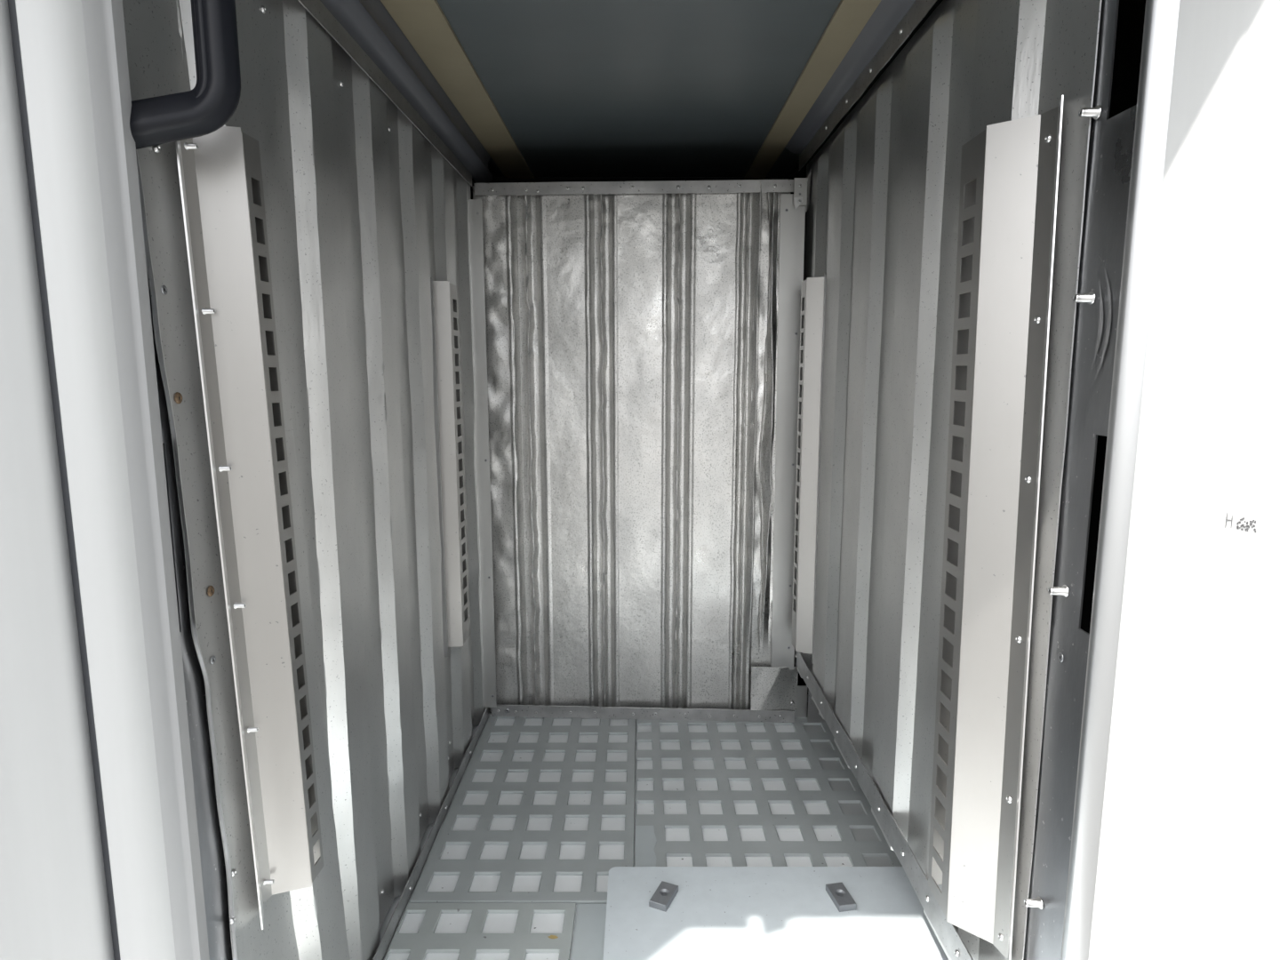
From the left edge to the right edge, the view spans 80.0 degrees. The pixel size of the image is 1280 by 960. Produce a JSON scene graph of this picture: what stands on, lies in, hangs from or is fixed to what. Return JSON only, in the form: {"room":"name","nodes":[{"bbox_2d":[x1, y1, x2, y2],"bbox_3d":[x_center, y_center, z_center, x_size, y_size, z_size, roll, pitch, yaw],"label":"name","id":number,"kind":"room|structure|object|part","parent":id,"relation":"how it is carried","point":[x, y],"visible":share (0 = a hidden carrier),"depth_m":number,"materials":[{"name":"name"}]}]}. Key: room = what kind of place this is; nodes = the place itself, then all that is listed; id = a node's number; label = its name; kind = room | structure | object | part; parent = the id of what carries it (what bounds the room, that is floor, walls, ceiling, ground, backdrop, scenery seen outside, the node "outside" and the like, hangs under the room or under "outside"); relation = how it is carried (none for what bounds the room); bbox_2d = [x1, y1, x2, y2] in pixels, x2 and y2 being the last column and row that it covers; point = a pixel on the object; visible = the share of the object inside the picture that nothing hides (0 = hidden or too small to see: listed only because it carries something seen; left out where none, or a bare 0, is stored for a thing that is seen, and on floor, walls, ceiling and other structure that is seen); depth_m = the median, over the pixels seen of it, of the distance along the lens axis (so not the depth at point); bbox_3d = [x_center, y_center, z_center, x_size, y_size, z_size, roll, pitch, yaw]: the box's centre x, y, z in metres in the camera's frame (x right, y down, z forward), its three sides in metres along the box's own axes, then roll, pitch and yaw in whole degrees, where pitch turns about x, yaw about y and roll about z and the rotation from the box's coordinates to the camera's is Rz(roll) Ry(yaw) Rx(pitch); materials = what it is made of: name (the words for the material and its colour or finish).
{"room":"shipping container interior","nodes":[
{"label":"shipping container interior","id":0,"kind":"room"},
{"bbox_2d":[122,0,486,959],"bbox_3d":[-0.459,0.039,1.436,0.031,1.505,1.371,0,8,0],"label":"wall","id":1,"kind":"structure","parent":0,"point":[362,210],"depth_m":1.15,"materials":[{"name":"metal"}]},
{"bbox_2d":[80,0,209,959],"bbox_3d":[-0.463,0.085,0.733,0.021,1.620,0.056,-3,9,-20],"label":"trim","id":2,"kind":"structure","parent":1,"relation":"attached to","point":[103,20],"depth_m":0.70,"materials":[{"name":"grey metal"}]},
{"bbox_2d":[129,0,240,149],"bbox_3d":[-0.435,-0.500,0.688,0.117,0.410,0.039,-6,10,-33],"label":"pipe","id":3,"kind":"object","parent":1,"relation":"attached to","point":[202,110],"visible":0.95,"depth_m":0.71,"materials":[{"name":"black plastic"}]},
{"bbox_2d":[146,269,232,959],"bbox_3d":[-0.475,0.087,0.783,0.004,1.600,0.135,0,8,0],"label":"trim","id":4,"kind":"structure","parent":1,"relation":"attached to","point":[211,845],"depth_m":0.82,"materials":[{"name":"metal"}]},
{"bbox_2d":[175,126,323,929],"bbox_3d":[-0.443,0.079,0.874,0.050,0.919,0.145,0,8,0],"label":"upright","id":5,"kind":"object","parent":1,"relation":"attached to","point":[220,175],"visible":0.97,"depth_m":0.87,"materials":[{"name":"metal"}]},
{"bbox_2d":[297,0,471,186],"bbox_3d":[-0.441,-0.675,1.260,0.002,0.030,1.490,0,8,0],"label":"trim","id":6,"kind":"structure","parent":1,"relation":"attached to","point":[316,8],"depth_m":1.28,"materials":[{"name":"grey metal"}]},
{"bbox_2d":[372,707,488,959],"bbox_3d":[-0.440,0.768,1.543,0.007,0.038,1.350,0,8,0],"label":"baseboard","id":7,"kind":"structure","parent":1,"relation":"attached to","point":[387,938],"depth_m":1.56,"materials":[{"name":"metal"}]},
{"bbox_2d":[430,276,470,657],"bbox_3d":[-0.443,-0.021,1.763,0.048,0.859,0.122,0,8,0],"label":"upright","id":8,"kind":"object","parent":1,"relation":"attached to","point":[444,306],"visible":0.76,"depth_m":1.75,"materials":[{"name":"metal"}]},
{"bbox_2d":[379,0,840,176],"bbox_3d":[0.000,-0.841,1.443,1.400,0.035,2.100,0,8,0],"label":"ceiling","id":9,"kind":"structure","parent":0,"point":[581,88],"depth_m":1.60,"materials":[{"name":"grey metal"}]},
{"bbox_2d":[380,0,534,178],"bbox_3d":[-0.383,-0.816,1.421,0.089,0.006,2.050,0,8,0],"label":"trim","id":10,"kind":"structure","parent":9,"relation":"attached to","point":[423,23],"depth_m":1.57,"materials":[{"name":"beige metal"}]},
{"bbox_2d":[744,0,881,178],"bbox_3d":[0.365,-0.816,1.421,0.063,0.006,2.050,0,8,0],"label":"trim","id":11,"kind":"structure","parent":9,"relation":"attached to","point":[850,17],"depth_m":1.57,"materials":[{"name":"beige metal"}]},
{"bbox_2d":[379,694,852,959],"bbox_3d":[0.020,0.799,1.643,1.280,0.042,2.220,0,8,0],"label":"floor","id":12,"kind":"structure","parent":0,"point":[447,923],"depth_m":1.71,"materials":[{"name":"grey painted metal"}]},
{"bbox_2d":[384,903,575,959],"bbox_3d":[-0.280,0.840,1.190,0.317,0.008,0.511,0,8,0],"label":"floor panel","id":13,"kind":"object","parent":12,"relation":"on","point":[517,944],"visible":1,"depth_m":1.36,"materials":[{"name":"grey metal"}]},
{"bbox_2d":[409,715,635,903],"bbox_3d":[-0.225,0.746,1.835,0.426,0.008,0.785,0,8,0],"label":"floor panel","id":14,"kind":"object","parent":12,"relation":"on","point":[551,867],"visible":0.97,"depth_m":1.73,"materials":[{"name":"grey metal"}]},
{"bbox_2d":[571,904,606,959],"bbox_3d":[-0.065,0.841,1.190,0.106,0.006,0.511,0,8,0],"label":"sheet","id":15,"kind":"object","parent":12,"relation":"on","point":[588,939],"visible":0.55,"depth_m":1.37,"materials":[{"name":"grey metal"}]},
{"bbox_2d":[634,685,902,866],"bbox_3d":[0.275,0.733,1.577,0.570,0.108,1.307,0,8,0],"label":"floor panel","id":16,"kind":"object","parent":12,"relation":"on","point":[696,848],"depth_m":1.80,"materials":[{"name":"grey metal"}]},
{"bbox_2d":[635,825,656,866],"bbox_3d":[0.013,0.774,1.607,0.046,0.002,0.154,0,8,0],"label":"floor patch","id":17,"kind":"structure","parent":16,"relation":"on","point":[645,838],"depth_m":1.61,"materials":[{"name":"grey metal"}]},
{"bbox_2d":[603,866,948,959],"bbox_3d":[0.242,0.822,1.179,0.606,0.030,0.654,0,8,0],"label":"floor plate","id":18,"kind":"object","parent":16,"relation":"on","point":[716,913],"visible":0.86,"depth_m":1.36,"materials":[{"name":"grey metal"}]},
{"bbox_2d":[648,880,678,911],"bbox_3d":[0.044,0.767,1.407,0.033,0.012,0.060,4,9,24],"label":"block","id":19,"kind":"object","parent":18,"relation":"on","point":[665,893],"visible":1,"depth_m":1.40,"materials":[{"name":"metal"}]},
{"bbox_2d":[825,882,856,911],"bbox_3d":[0.370,0.768,1.405,0.033,0.012,0.060,-1,8,-10],"label":"block","id":20,"kind":"object","parent":18,"relation":"on","point":[838,893],"visible":1,"depth_m":1.40,"materials":[{"name":"metal"}]},
{"bbox_3d":[0.461,0.641,2.204,0.042,0.099,0.004,0,8,0],"label":"plate","id":21,"kind":"part","parent":16,"relation":"part of","materials":[{"name":"metal"}]},
{"bbox_3d":[0.490,0.642,2.181,0.111,0.104,0.036,5,10,29],"label":"corner bracket","id":22,"kind":"part","parent":16,"relation":"part of","materials":[{"name":"grey metal"}]},
{"bbox_3d":[0.511,0.644,2.168,0.067,0.104,0.004,0,8,0],"label":"plate","id":23,"kind":"part","parent":16,"relation":"part of","materials":[{"name":"grey metal"}]},
{"bbox_2d":[472,181,790,711],"bbox_3d":[-0.025,-0.047,2.116,0.841,1.478,0.046,0,8,3],"label":"wall","id":24,"kind":"structure","parent":0,"point":[632,339],"depth_m":2.11,"materials":[{"name":"silver metal"}]},
{"bbox_2d":[468,199,496,707],"bbox_3d":[-0.437,-0.039,2.090,0.050,1.400,0.005,0,8,0],"label":"trim","id":25,"kind":"structure","parent":24,"relation":"attached to","point":[475,205],"depth_m":2.08,"materials":[{"name":"metal"}]},
{"bbox_2d":[474,179,794,195],"bbox_3d":[-0.004,-0.765,1.995,0.868,0.032,0.007,0,8,3],"label":"trim","id":26,"kind":"structure","parent":24,"relation":"attached to","point":[749,186],"depth_m":2.00,"materials":[{"name":"metal"}]},
{"bbox_2d":[491,704,794,722],"bbox_3d":[0.005,0.671,2.192,0.872,0.036,0.007,0,8,3],"label":"trim","id":27,"kind":"structure","parent":24,"relation":"attached to","point":[501,710],"depth_m":2.19,"materials":[{"name":"metal"}]},
{"bbox_2d":[750,666,798,710],"bbox_3d":[0.382,0.594,2.169,0.132,0.130,0.009,0,8,-1],"label":"plate","id":28,"kind":"object","parent":24,"relation":"attached to","point":[772,688],"visible":1,"depth_m":2.17,"materials":[{"name":"metal"}]},
{"bbox_2d":[771,193,805,669],"bbox_3d":[0.400,-0.101,2.067,0.072,1.290,0.005,0,8,0],"label":"trim","id":29,"kind":"structure","parent":24,"relation":"attached to","point":[792,220],"depth_m":2.06,"materials":[{"name":"metal"}]},
{"bbox_2d":[793,169,811,212],"bbox_3d":[0.423,-0.745,1.966,0.054,0.107,0.020,-5,10,-31],"label":"bracket","id":30,"kind":"object","parent":24,"relation":"attached to","point":[802,186],"visible":1,"depth_m":1.96,"materials":[{"name":"metal"}]},
{"bbox_3d":[0.412,-0.741,1.961,0.032,0.067,0.003,0,8,0],"label":"plate","id":31,"kind":"part","parent":30,"relation":"part of","materials":[{"name":"metal"}]},
{"bbox_3d":[0.437,-0.746,1.972,0.008,0.107,0.032,4,9,24],"label":"plate","id":32,"kind":"part","parent":30,"relation":"part of","materials":[{"name":"metal"}]},
{"bbox_2d":[472,176,808,694],"bbox_3d":[0.030,-0.183,2.419,1.260,1.660,0.360,0,8,0],"label":"trim","id":33,"kind":"structure","parent":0,"point":[495,180],"depth_m":2.45,"materials":[{"name":"grey metal"}]},
{"bbox_2d":[470,0,1145,633],"bbox_3d":[0.000,-0.029,1.573,1.400,1.640,2.080,0,8,0],"label":"wall","id":34,"kind":"structure","parent":0,"point":[1131,18],"depth_m":1.06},
{"bbox_2d":[320,0,492,183],"bbox_3d":[-0.435,-0.748,1.305,0.024,0.101,1.800,0,8,0],"label":"trim","id":35,"kind":"structure","parent":34,"relation":"attached to","point":[368,22],"depth_m":1.44,"materials":[{"name":"grey metal"}]},
{"bbox_2d":[803,702,892,866],"bbox_3d":[0.526,0.780,1.621,0.148,0.001,1.420,0,8,0],"label":"holes","id":36,"kind":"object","parent":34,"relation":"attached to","point":[859,834],"depth_m":1.77,"materials":[{"name":"grey metal"}]},
{"bbox_2d":[784,0,916,153],"bbox_3d":[0.422,-0.780,1.250,0.049,0.023,1.700,0,8,0],"label":"trim","id":37,"kind":"structure","parent":34,"relation":"attached to","point":[888,14],"depth_m":1.50,"materials":[{"name":"grey metal"}]},
{"bbox_2d":[1060,0,1179,959],"bbox_3d":[0.460,0.082,0.749,0.022,1.620,0.043,3,9,22],"label":"trim","id":38,"kind":"structure","parent":34,"relation":"attached to","point":[1161,16],"depth_m":0.72,"materials":[{"name":"grey metal"}]},
{"bbox_2d":[793,0,1101,959],"bbox_3d":[0.456,-0.082,1.542,0.024,1.405,1.405,0,8,0],"label":"wall","id":39,"kind":"structure","parent":0,"point":[882,215],"depth_m":1.27,"materials":[{"name":"metal"}]},
{"bbox_2d":[791,272,826,663],"bbox_3d":[0.438,-0.020,1.957,0.053,0.981,0.119,0,8,0],"label":"upright","id":40,"kind":"object","parent":39,"relation":"attached to","point":[813,289],"visible":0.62,"depth_m":1.95,"materials":[{"name":"metal"}]},
{"bbox_2d":[798,0,936,171],"bbox_3d":[0.440,-0.769,1.383,0.007,0.044,1.480,0,8,0],"label":"trim","id":41,"kind":"structure","parent":39,"relation":"attached to","point":[918,11],"depth_m":1.45,"materials":[{"name":"metal"}]},
{"bbox_2d":[793,648,973,959],"bbox_3d":[0.440,0.572,1.620,0.007,0.053,1.320,0,8,0],"label":"trim","id":42,"kind":"structure","parent":39,"relation":"attached to","point":[947,932],"depth_m":1.34,"materials":[{"name":"metal"}]},
{"bbox_2d":[928,95,1063,959],"bbox_3d":[0.438,0.090,0.956,0.053,1.034,0.195,0,8,0],"label":"upright","id":43,"kind":"object","parent":39,"relation":"attached to","point":[1009,183],"visible":1,"depth_m":0.94,"materials":[{"name":"metal"}]},
{"bbox_3d":[0.434,0.089,0.945,0.080,1.020,0.024,8,11,42],"label":"plate","id":44,"kind":"part","parent":43,"relation":"part of","materials":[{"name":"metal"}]},
{"bbox_2d":[1023,0,1136,959],"bbox_3d":[0.462,0.086,0.793,0.022,1.600,0.145,0,8,0],"label":"trim","id":45,"kind":"structure","parent":39,"relation":"attached to","point":[1097,298],"depth_m":0.81,"materials":[{"name":"metal"}]},
{"bbox_3d":[0.000,-0.171,1.506,4.400,2.200,2.370,0,8,0],"label":"wall","id":46,"kind":"structure","parent":0,"visible":0},
{"bbox_2d":[0,0,114,959],"bbox_3d":[-0.629,-0.037,0.510,0.027,2.085,0.421,6,10,34],"label":"door","id":47,"kind":"structure","parent":46,"relation":"in","point":[54,903],"depth_m":0.67,"materials":[{"name":"white metal"}]},
{"bbox_2d":[8,0,120,959],"bbox_3d":[-0.506,-0.061,0.671,0.036,2.085,0.004,0,8,0],"label":"trim","id":48,"kind":"structure","parent":46,"relation":"attached to","point":[12,6],"depth_m":0.68,"materials":[{"name":"metal"}]},
{"bbox_2d":[15,0,175,959],"bbox_3d":[-0.481,-0.060,0.669,0.037,2.085,0.027,0,8,0],"label":"trim","id":49,"kind":"structure","parent":46,"relation":"attached to","point":[52,36],"depth_m":0.67,"materials":[{"name":"white metal"}]},
{"bbox_2d":[1088,0,1279,959],"bbox_3d":[0.570,-0.036,0.500,0.066,2.085,0.461,-6,10,-35],"label":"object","id":50,"kind":"structure","parent":46,"relation":"attached to","point":[1188,868],"depth_m":0.66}
]}

